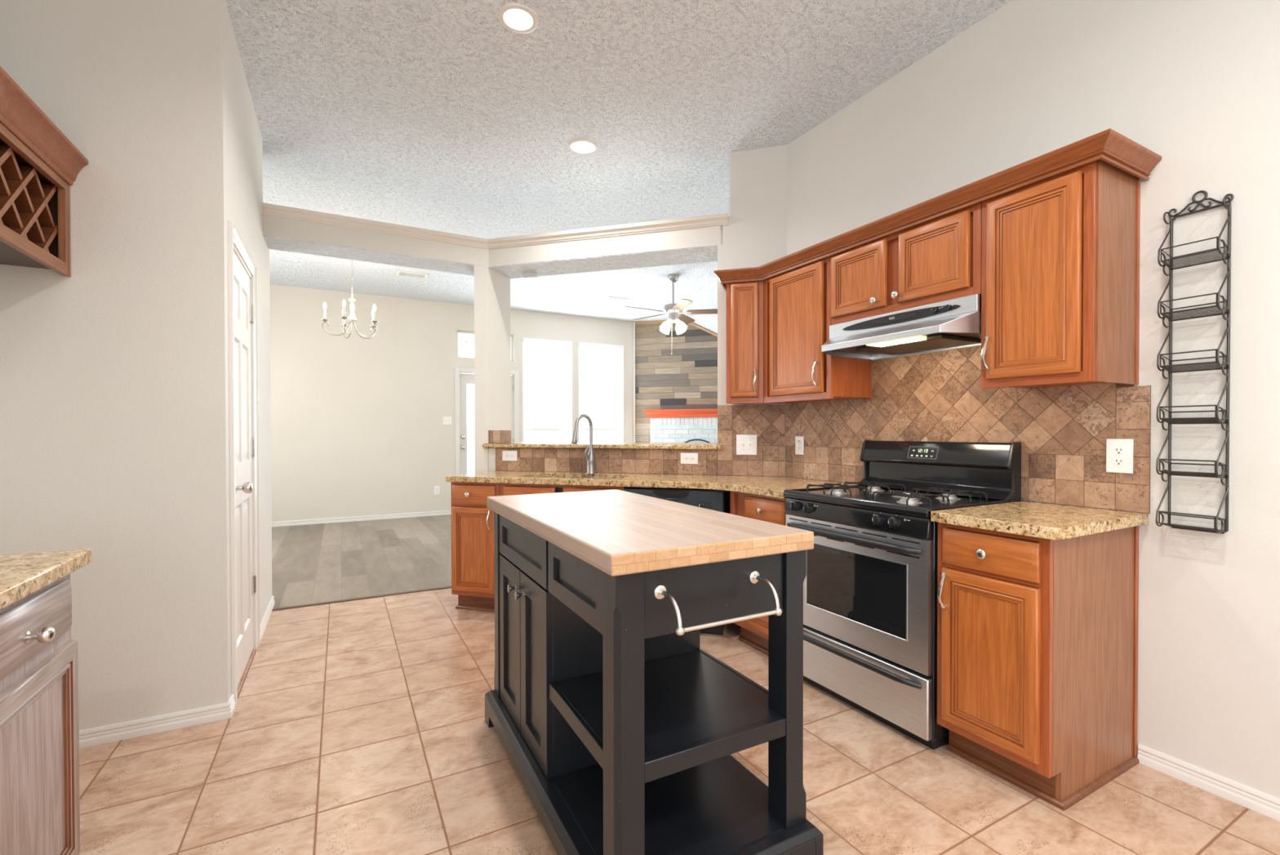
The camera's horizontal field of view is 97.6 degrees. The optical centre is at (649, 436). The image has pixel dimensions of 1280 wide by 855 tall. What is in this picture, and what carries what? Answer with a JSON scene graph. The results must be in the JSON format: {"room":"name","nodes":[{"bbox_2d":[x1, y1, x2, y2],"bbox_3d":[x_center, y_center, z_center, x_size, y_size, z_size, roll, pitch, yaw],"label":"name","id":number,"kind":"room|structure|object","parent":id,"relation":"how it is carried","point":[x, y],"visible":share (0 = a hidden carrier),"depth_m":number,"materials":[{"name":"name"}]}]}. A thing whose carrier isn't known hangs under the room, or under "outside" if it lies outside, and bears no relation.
{"room":"kitchen","nodes":[
{"label":"kitchen","id":0,"kind":"room"},
{"bbox_2d":[0,0,231,729],"bbox_3d":[-2.215,-0.345,2.191,0.905,3.080,0.098,0,1,-29],"label":"wall","id":1,"kind":"structure","parent":0,"point":[114,372],"depth_m":2.22,"materials":[{"name":"paint"}]},
{"bbox_2d":[79,693,235,747],"bbox_3d":[-2.144,1.163,2.229,0.789,0.064,0.100,0,1,-29],"label":"baseboard","id":2,"kind":"structure","parent":1,"relation":"attached to","point":[171,721],"depth_m":2.26,"materials":[{"name":"white paint"}]},
{"bbox_2d":[226,4,271,649],"bbox_3d":[-2.292,-0.354,3.152,0.110,3.080,1.660,0,1,-29],"label":"wall","id":3,"kind":"structure","parent":0,"point":[240,210],"depth_m":3.31,"materials":[{"name":"paint"}]},
{"bbox_2d":[227,220,259,706],"bbox_3d":[-2.051,0.121,2.801,0.166,2.137,0.809,0,1,-29],"label":"door","id":4,"kind":"structure","parent":3,"relation":"in","point":[242,304],"depth_m":2.81,"materials":[{"name":"white paint"}]},
{"bbox_2d":[259,595,275,643],"bbox_3d":[-2.493,1.151,3.533,0.139,0.064,0.852,0,1,-29],"label":"baseboard","id":5,"kind":"structure","parent":3,"relation":"attached to","point":[265,619],"depth_m":3.53,"materials":[{"name":"white paint"}]},
{"bbox_2d":[269,284,633,521],"bbox_3d":[-3.151,-0.402,8.098,6.520,3.080,0.130,0,1,-29],"label":"wall","id":6,"kind":"structure","parent":0,"point":[357,428],"depth_m":7.69,"materials":[{"name":"paint"}]},
{"bbox_2d":[271,510,451,527],"bbox_3d":[-4.364,1.115,7.360,3.465,0.064,0.014,0,1,-29],"label":"baseboard","id":7,"kind":"structure","parent":6,"relation":"attached to","point":[306,522],"depth_m":7.59,"materials":[{"name":"white paint"}]},
{"bbox_2d":[434,485,439,494],"bbox_3d":[-3.069,0.775,8.075,0.080,0.130,0.009,0,1,-29],"label":"wall outlet","id":8,"kind":"object","parent":6,"relation":"attached to","point":[437,488],"visible":1,"depth_m":8.07,"materials":[{"name":"white plastic"}]},
{"bbox_2d":[443,416,452,425],"bbox_3d":[-2.938,-0.228,8.132,0.125,0.122,0.019,0,1,-29],"label":"light switch","id":9,"kind":"object","parent":6,"relation":"attached to","point":[447,420],"visible":1,"depth_m":8.14,"materials":[{"name":"white plastic"}]},
{"bbox_2d":[457,330,512,361],"bbox_3d":[-2.496,-1.358,8.480,0.845,0.417,0.040,0,1,-29],"label":"window","id":10,"kind":"structure","parent":6,"relation":"in","point":[458,331],"depth_m":8.36,"materials":[{"name":"white paint"}]},
{"bbox_2d":[454,367,519,474],"bbox_3d":[-2.450,0.059,8.448,0.940,2.150,0.102,0,1,-29],"label":"door","id":11,"kind":"structure","parent":6,"relation":"in","point":[461,380],"depth_m":8.29,"materials":[{"name":"white paint"}]},
{"bbox_2d":[522,337,572,442],"bbox_3d":[-1.632,-0.441,8.908,0.813,2.180,0.140,0,1,-29],"label":"window","id":12,"kind":"structure","parent":6,"relation":"in","point":[568,344],"depth_m":8.99,"materials":[{"name":"white paint"}]},
{"bbox_2d":[578,342,624,442],"bbox_3d":[-0.821,-0.447,9.356,0.815,2.180,0.140,0,1,-29],"label":"window","id":13,"kind":"structure","parent":6,"relation":"in","point":[620,348],"depth_m":9.48,"materials":[{"name":"white paint"}]},
{"bbox_2d":[633,320,717,442],"bbox_3d":[1.200,-0.416,9.179,3.067,3.077,0.030,0,1,16],"label":"trim","id":14,"kind":"structure","parent":6,"relation":"attached to","point":[662,321],"depth_m":9.57,"materials":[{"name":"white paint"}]},
{"bbox_2d":[263,235,717,278],"bbox_3d":[-1.047,-1.293,4.174,3.173,0.006,0.976,0,1,-4],"label":"ceiling","id":15,"kind":"structure","parent":0,"point":[709,253],"depth_m":4.09,"materials":[{"name":"white paint"}]},
{"bbox_2d":[522,271,537,279],"bbox_3d":[-0.953,-1.276,4.460,0.119,0.033,0.119,0,1,-29],"label":"smoke detector","id":16,"kind":"object","parent":15,"relation":"attached to","point":[528,275],"visible":1,"depth_m":4.42,"materials":[{"name":"white plastic"}]},
{"bbox_2d":[474,264,511,471],"bbox_3d":[-1.311,-0.063,4.442,0.231,2.470,0.412,0,1,16],"label":"wall","id":17,"kind":"structure","parent":0,"point":[492,348],"depth_m":4.32,"materials":[{"name":"paint"}]},
{"bbox_2d":[488,430,511,443],"bbox_3d":[-1.185,0.000,4.443,0.009,0.100,0.323,0,1,16],"label":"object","id":18,"kind":"object","parent":17,"relation":"attached to","point":[495,436],"visible":0.96,"depth_m":4.43,"materials":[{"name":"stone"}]},
{"bbox_2d":[262,214,723,266],"bbox_3d":[-1.027,-1.388,4.172,3.213,0.185,0.992,0,1,-4],"label":"wall","id":19,"kind":"structure","parent":0,"point":[273,226],"depth_m":3.95,"materials":[{"name":"paint"}]},
{"bbox_2d":[262,202,728,248],"bbox_3d":[-0.991,-1.457,3.961,3.006,0.063,0.644,0,1,-3],"label":"trim","id":20,"kind":"structure","parent":19,"relation":"attached to","point":[268,209],"depth_m":3.92,"materials":[{"name":"beige"}]},
{"bbox_2d":[225,0,1012,321],"bbox_3d":[-0.077,-1.947,3.167,7.150,0.100,11.850,0,1,-29],"label":"ceiling","id":21,"kind":"structure","parent":0,"point":[437,115],"depth_m":3.20,"materials":[{"name":"white paint"}]},
{"bbox_2d":[320,259,377,338],"bbox_3d":[-3.018,-1.462,5.631,0.502,0.909,0.524,0,1,-29],"label":"chandelier","id":22,"kind":"object","parent":21,"relation":"hanging from","point":[352,318],"visible":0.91,"depth_m":5.62,"materials":[{"name":"beige paint"}]},
{"bbox_2d":[323,309,325,319],"bbox_3d":[-3.208,-1.204,5.529,0.021,0.100,0.021,0,1,-29],"label":"candle","id":23,"kind":"object","parent":22,"relation":"on","point":[324,310],"depth_m":5.52,"materials":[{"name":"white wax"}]},
{"bbox_2d":[342,306,345,316],"bbox_3d":[-2.953,-1.203,5.409,0.021,0.100,0.021,0,1,-29],"label":"candle","id":24,"kind":"object","parent":22,"relation":"on","point":[344,308],"depth_m":5.40,"materials":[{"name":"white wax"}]},
{"bbox_2d":[373,311,375,320],"bbox_3d":[-2.760,-1.205,5.615,0.021,0.100,0.021,0,1,-29],"label":"candle","id":25,"kind":"object","parent":22,"relation":"on","point":[374,312],"depth_m":5.61,"materials":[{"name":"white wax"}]},
{"bbox_2d":[395,270,428,279],"bbox_3d":[-2.819,-1.920,6.651,0.340,0.014,0.190,0,1,-29],"label":"ceiling vent","id":26,"kind":"object","parent":21,"relation":"in","point":[399,273],"visible":1,"depth_m":6.63,"materials":[{"name":"white metal"}]},
{"bbox_2d":[497,3,538,33],"bbox_3d":[-0.595,-1.885,2.533,0.180,0.009,0.180,0,1,-29],"label":"recessed light","id":27,"kind":"object","parent":21,"relation":"in","point":[516,18],"visible":1,"depth_m":2.53,"materials":[{"name":"white paint"}]},
{"bbox_2d":[568,138,596,153],"bbox_3d":[-0.436,-1.897,3.666,0.180,0.009,0.180,0,1,-29],"label":"recessed light","id":28,"kind":"object","parent":21,"relation":"in","point":[580,145],"visible":1,"depth_m":3.66,"materials":[{"name":"white paint"}]},
{"bbox_2d":[603,296,629,302],"bbox_3d":[-0.476,-1.935,7.911,0.320,0.014,0.180,0,1,-29],"label":"ceiling vent","id":29,"kind":"object","parent":21,"relation":"in","point":[609,298],"visible":1,"depth_m":7.88,"materials":[{"name":"white metal"}]},
{"bbox_2d":[623,274,717,354],"bbox_3d":[0.238,-1.457,6.712,1.220,0.950,1.260,0,1,-29],"label":"ceiling fan","id":30,"kind":"object","parent":21,"relation":"hanging from","point":[673,309],"visible":0.96,"depth_m":6.68,"materials":[{"name":"grey metal"}]},
{"bbox_2d":[488,144,786,476],"bbox_3d":[0.032,-0.366,4.094,2.540,3.080,0.340,0,1,16],"label":"wall","id":31,"kind":"structure","parent":0,"point":[757,239],"depth_m":3.72,"materials":[{"name":"paint"}]},
{"bbox_2d":[482,441,722,449],"bbox_3d":[-0.314,0.068,4.291,1.827,0.032,0.596,0,1,16],"label":"bar","id":32,"kind":"object","parent":31,"relation":"on","point":[705,446],"visible":0.88,"depth_m":4.06,"materials":[{"name":"beige stone"}]},
{"bbox_2d":[495,404,784,476],"bbox_3d":[-0.144,0.024,3.967,2.140,0.474,0.010,0,1,16],"label":"backsplash","id":33,"kind":"structure","parent":31,"relation":"attached to","point":[766,421],"depth_m":3.81,"materials":[{"name":"tile"}]},
{"bbox_2d":[502,450,517,460],"bbox_3d":[-1.057,0.144,4.221,0.124,0.078,0.009,0,1,16],"label":"wall outlet","id":34,"kind":"object","parent":33,"relation":"attached to","point":[506,455],"visible":1,"depth_m":4.22,"materials":[{"name":"white plastic"}]},
{"bbox_2d":[680,452,697,463],"bbox_3d":[0.270,0.150,3.839,0.122,0.077,0.009,0,1,16],"label":"wall outlet","id":35,"kind":"object","parent":33,"relation":"attached to","point":[686,458],"visible":1,"depth_m":3.84,"materials":[{"name":"white plastic"}]},
{"bbox_2d":[736,434,756,454],"bbox_3d":[0.644,0.055,3.725,0.136,0.135,0.019,0,1,16],"label":"light switch","id":36,"kind":"object","parent":33,"relation":"attached to","point":[746,444],"visible":1,"depth_m":3.73,"materials":[{"name":"white plastic"}]},
{"bbox_2d":[726,280,795,404],"bbox_3d":[0.719,-0.580,3.507,0.444,0.753,0.374,0,1,16],"label":"upper cabinet","id":37,"kind":"object","parent":31,"relation":"attached to","point":[744,300],"visible":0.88,"depth_m":3.40,"materials":[{"name":"brown wood"}]},
{"bbox_2d":[635,320,717,442],"bbox_3d":[1.227,-0.430,9.193,3.061,3.102,0.048,0,1,16],"label":"planks","id":38,"kind":"object","parent":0,"point":[664,380],"visible":0.3,"depth_m":9.41,"materials":[{"name":"wood"}]},
{"bbox_2d":[642,408,717,417],"bbox_3d":[0.789,-0.380,9.172,1.831,0.134,0.234,0,1,16],"label":"mantel shelf","id":39,"kind":"object","parent":38,"relation":"attached to","point":[656,413],"visible":0.58,"depth_m":9.18,"materials":[{"name":"orange wood"}]},
{"bbox_2d":[79,514,1279,854],"bbox_3d":[0.661,1.203,3.575,8.800,0.050,11.800,0,1,-29],"label":"floor","id":40,"kind":"structure","parent":0,"point":[358,726],"depth_m":2.01,"materials":[{"name":"tile"}]},
{"bbox_2d":[0,573,79,854],"bbox_3d":[-1.569,0.768,1.051,0.662,0.876,0.545,0,1,-29],"label":"base cabinet","id":41,"kind":"object","parent":40,"relation":"on","point":[40,802],"visible":1,"depth_m":1.24,"materials":[{"name":"brown wood"}]},
{"bbox_2d":[0,548,91,609],"bbox_3d":[-1.580,0.311,1.034,0.646,0.038,0.593,0,1,-29],"label":"countertop","id":42,"kind":"structure","parent":41,"relation":"on","point":[21,575],"depth_m":1.25,"materials":[{"name":"beige stone"}]},
{"bbox_2d":[272,585,451,610],"bbox_3d":[-2.013,1.173,4.113,1.280,0.006,0.038,0,1,-29],"label":"transition strip","id":43,"kind":"object","parent":40,"relation":"on","point":[449,586],"visible":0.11,"depth_m":4.06,"materials":[{"name":"brown"}]},
{"bbox_2d":[451,481,519,612],"bbox_3d":[-1.108,0.739,3.942,0.384,0.876,0.558,0,1,16],"label":"base cabinet","id":44,"kind":"object","parent":40,"relation":"on","point":[473,532],"visible":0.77,"depth_m":3.72,"materials":[{"name":"brown wood"}]},
{"bbox_2d":[499,483,624,495],"bbox_3d":[-0.509,0.740,3.770,0.858,0.876,0.558,0,1,16],"label":"base cabinet","id":45,"kind":"object","parent":40,"relation":"on","point":[505,490],"visible":0.08,"depth_m":3.58,"materials":[{"name":"brown wood"}]},
{"bbox_2d":[445,470,857,498],"bbox_3d":[-0.040,0.283,3.612,2.722,0.038,0.894,0,1,26],"label":"countertop","id":46,"kind":"structure","parent":45,"relation":"on","point":[773,486],"depth_m":3.50,"materials":[{"name":"beige stone"}]},
{"bbox_2d":[520,485,627,492],"bbox_3d":[-0.504,0.399,3.790,0.770,0.196,0.364,0,1,16],"label":"sink","id":47,"kind":"object","parent":46,"relation":"in","point":[557,489],"visible":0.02,"depth_m":3.63,"materials":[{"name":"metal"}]},
{"bbox_2d":[570,413,595,473],"bbox_3d":[-0.462,0.053,3.884,0.065,0.419,0.235,0,1,34],"label":"faucet","id":48,"kind":"object","parent":46,"relation":"on","point":[590,458],"visible":1,"depth_m":3.93,"materials":[{"name":"grey metal"}]},
{"bbox_2d":[484,488,823,854],"bbox_3d":[-0.098,0.725,1.920,0.642,0.941,1.330,0,1,-28],"label":"kitchen island","id":49,"kind":"object","parent":40,"relation":"on","point":[621,733],"visible":1,"depth_m":1.55,"materials":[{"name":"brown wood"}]},
{"bbox_2d":[548,648,785,782],"bbox_3d":[0.058,0.790,1.651,0.568,0.048,0.520,0,1,-28],"label":"shelf","id":50,"kind":"object","parent":49,"relation":"attached to","point":[700,709],"depth_m":1.56,"materials":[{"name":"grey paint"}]},
{"bbox_2d":[551,755,785,854],"bbox_3d":[0.055,1.069,1.654,0.545,0.004,0.516,0,1,-28],"label":"shelf","id":51,"kind":"object","parent":49,"relation":"attached to","point":[715,806],"depth_m":1.60,"materials":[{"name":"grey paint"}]},
{"bbox_2d":[624,486,730,635],"bbox_3d":[0.203,0.745,3.571,0.608,0.864,0.546,0,1,16],"label":"dishwasher","id":52,"kind":"object","parent":40,"relation":"on","point":[710,499],"visible":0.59,"depth_m":3.31,"materials":[{"name":"black plastic"}]},
{"bbox_2d":[624,486,730,513],"bbox_3d":[0.209,0.696,3.592,0.608,0.766,0.500,0,1,16],"label":"tub","id":53,"kind":"object","parent":52,"relation":"in","point":[726,494],"depth_m":3.38,"materials":[{"name":"black plastic"}]},
{"bbox_2d":[649,417,717,442],"bbox_3d":[0.813,0.405,9.221,1.637,1.436,0.143,0,1,16],"label":"fireplace surround","id":54,"kind":"object","parent":40,"relation":"on","point":[668,429],"visible":0.3,"depth_m":9.22,"materials":[{"name":"white brick"}]},
{"bbox_2d":[684,438,709,442],"bbox_3d":[0.770,0.580,9.100,0.904,1.087,0.025,0,1,16],"label":"fireplace screen","id":55,"kind":"object","parent":40,"relation":"on","point":[692,440],"visible":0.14,"depth_m":9.09,"materials":[{"name":"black metal"}]},
{"bbox_2d":[730,490,786,653],"bbox_3d":[0.806,0.744,3.144,0.628,0.876,0.488,0,1,-29],"label":"base cabinet","id":56,"kind":"object","parent":40,"relation":"on","point":[753,632],"visible":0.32,"depth_m":3.03,"materials":[{"name":"brown wood"}]},
{"bbox_2d":[782,440,1021,749],"bbox_3d":[1.104,0.605,2.571,0.674,1.165,0.778,0,1,-29],"label":"range","id":57,"kind":"object","parent":40,"relation":"on","point":[870,581],"visible":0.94,"depth_m":2.38,"materials":[{"name":"silver metal"}]},
{"bbox_2d":[782,484,1013,517],"bbox_3d":[1.096,0.281,2.564,0.575,0.036,0.778,0,1,-29],"label":"cooktop","id":58,"kind":"object","parent":57,"relation":"in","point":[860,500],"depth_m":2.42,"materials":[{"name":"black metal"}]},
{"bbox_2d":[937,522,1139,810],"bbox_3d":[1.411,0.754,2.059,0.658,0.876,0.396,0,1,-29],"label":"base cabinet","id":59,"kind":"object","parent":40,"relation":"on","point":[1037,637],"visible":0.89,"depth_m":1.91,"materials":[{"name":"brown wood"}]},
{"bbox_2d":[930,501,1148,539],"bbox_3d":[1.422,0.297,2.053,0.626,0.038,0.423,0,1,-29],"label":"countertop","id":60,"kind":"structure","parent":59,"relation":"on","point":[1035,519],"depth_m":1.95,"materials":[{"name":"beige stone"}]},
{"bbox_2d":[691,314,717,333],"bbox_3d":[2.755,-1.361,7.250,1.750,1.360,7.450,0,1,-29],"label":"ceiling","id":61,"kind":"structure","parent":0,"point":[708,322],"depth_m":9.07,"materials":[{"name":"white paint"}]},
{"bbox_2d":[786,0,1279,798],"bbox_3d":[2.366,-0.340,1.133,0.119,3.080,5.900,0,1,-29],"label":"wall","id":62,"kind":"structure","parent":0,"point":[1194,83],"depth_m":1.96,"materials":[{"name":"paint"}]},
{"bbox_2d":[763,255,871,403],"bbox_3d":[0.926,-0.577,3.209,0.367,0.753,0.531,0,1,-29],"label":"upper cabinet","id":63,"kind":"object","parent":62,"relation":"attached to","point":[797,320],"visible":0.85,"depth_m":3.07,"materials":[{"name":"brown wood"}]},
{"bbox_2d":[831,201,982,324],"bbox_3d":[1.247,-0.761,2.636,0.358,0.375,0.775,0,1,-29],"label":"upper cabinet","id":64,"kind":"object","parent":62,"relation":"attached to","point":[937,260],"visible":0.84,"depth_m":2.49,"materials":[{"name":"brown wood"}]},
{"bbox_2d":[821,293,981,359],"bbox_3d":[1.199,-0.494,2.611,0.470,0.154,0.772,0,1,-29],"label":"range hood","id":65,"kind":"object","parent":64,"relation":"attached to","point":[953,323],"visible":1,"depth_m":2.50,"materials":[{"name":"silver metal"}]},
{"bbox_2d":[713,128,1161,292],"bbox_3d":[1.036,-0.966,2.796,0.390,0.070,2.218,0,1,-34],"label":"crown molding","id":66,"kind":"structure","parent":64,"relation":"attached to","point":[1108,146],"depth_m":2.18,"materials":[{"name":"brown wood"}]},
{"bbox_2d":[785,346,1151,513],"bbox_3d":[1.348,-0.073,2.845,0.010,0.686,1.888,0,1,-29],"label":"backsplash","id":67,"kind":"structure","parent":62,"relation":"attached to","point":[1063,432],"depth_m":2.51,"materials":[{"name":"tile"}]},
{"bbox_2d":[795,435,804,454],"bbox_3d":[0.948,0.056,3.550,0.009,0.116,0.074,0,1,-29],"label":"wall outlet","id":68,"kind":"object","parent":67,"relation":"attached to","point":[799,440],"visible":1,"depth_m":3.54,"materials":[{"name":"white plastic"}]},
{"bbox_2d":[796,440,800,450],"bbox_3d":[0.946,0.056,3.549,0.003,0.067,0.033,0,1,-29],"label":"receptacle","id":69,"kind":"object","parent":68,"relation":"attached to","point":[798,442],"depth_m":3.55,"materials":[{"name":"white plastic"}]},
{"bbox_2d":[1106,438,1133,473],"bbox_3d":[1.754,0.072,2.092,0.009,0.127,0.083,0,1,-29],"label":"wall outlet","id":70,"kind":"object","parent":67,"relation":"attached to","point":[1119,452],"visible":1,"depth_m":2.09,"materials":[{"name":"white plastic"}]},
{"bbox_2d":[1113,446,1124,453],"bbox_3d":[1.752,0.052,2.090,0.003,0.028,0.033,0,1,-29],"label":"receptacle","id":71,"kind":"object","parent":70,"relation":"attached to","point":[1117,450],"depth_m":2.09,"materials":[{"name":"white plastic"}]},
{"bbox_2d":[1113,457,1124,465],"bbox_3d":[1.752,0.093,2.091,0.003,0.028,0.033,0,1,-29],"label":"receptacle","id":72,"kind":"object","parent":70,"relation":"attached to","point":[1117,460],"depth_m":2.09,"materials":[{"name":"white plastic"}]},
{"bbox_2d":[981,160,1140,388],"bbox_3d":[1.531,-0.567,2.126,0.378,0.753,0.390,0,1,-29],"label":"upper cabinet","id":73,"kind":"object","parent":62,"relation":"attached to","point":[1060,252],"visible":0.88,"depth_m":2.01,"materials":[{"name":"brown wood"}]},
{"bbox_2d":[1155,190,1233,533],"bbox_3d":[1.821,-0.255,1.878,0.103,1.152,0.166,0,1,-29],"label":"spice rack","id":74,"kind":"object","parent":62,"relation":"attached to","point":[1171,317],"visible":1,"depth_m":1.87,"materials":[{"name":"grey metal"}]},
{"bbox_2d":[1158,510,1226,532],"bbox_3d":[1.821,0.285,1.883,0.090,0.061,0.144,0,1,-29],"label":"basket","id":75,"kind":"object","parent":74,"relation":"on","point":[1216,517],"depth_m":1.88,"materials":[{"name":"grey metal"}]},
{"bbox_2d":[1158,458,1226,478],"bbox_3d":[1.821,0.106,1.881,0.090,0.061,0.144,0,1,-29],"label":"basket","id":76,"kind":"object","parent":74,"relation":"on","point":[1169,473],"depth_m":1.88,"materials":[{"name":"grey metal"}]},
{"bbox_2d":[1159,404,1226,424],"bbox_3d":[1.821,-0.073,1.879,0.090,0.061,0.144,0,1,-29],"label":"basket","id":77,"kind":"object","parent":74,"relation":"on","point":[1215,420],"depth_m":1.87,"materials":[{"name":"grey metal"}]},
{"bbox_2d":[1159,348,1227,373],"bbox_3d":[1.821,-0.252,1.878,0.090,0.061,0.144,0,1,-29],"label":"basket","id":78,"kind":"object","parent":74,"relation":"on","point":[1167,367],"depth_m":1.87,"materials":[{"name":"grey metal"}]},
{"bbox_2d":[1160,292,1227,321],"bbox_3d":[1.821,-0.432,1.876,0.090,0.061,0.144,0,1,-29],"label":"basket","id":79,"kind":"object","parent":74,"relation":"on","point":[1171,317],"depth_m":1.87,"materials":[{"name":"grey metal"}]},
{"bbox_2d":[1160,236,1228,270],"bbox_3d":[1.820,-0.611,1.874,0.090,0.061,0.144,0,1,-29],"label":"basket","id":80,"kind":"object","parent":74,"relation":"on","point":[1171,259],"depth_m":1.87,"materials":[{"name":"grey metal"}]},
{"bbox_2d":[1137,743,1279,821],"bbox_3d":[2.759,1.176,0.302,0.014,0.064,4.002,0,1,-29],"label":"baseboard","id":81,"kind":"structure","parent":62,"relation":"attached to","point":[1268,805],"depth_m":1.88,"materials":[{"name":"white paint"}]},
{"bbox_3d":[-1.076,-0.318,-0.683,0.120,3.080,6.050,0,1,-29],"label":"wall","id":82,"kind":"structure","parent":0,"visible":0},
{"bbox_2d":[0,66,88,276],"bbox_3d":[-2.086,-0.829,1.649,0.363,0.453,0.958,0,1,-29],"label":"wine rack cabinet","id":83,"kind":"object","parent":82,"relation":"attached to","point":[39,165],"visible":1,"depth_m":1.91,"materials":[{"name":"brown wood"}]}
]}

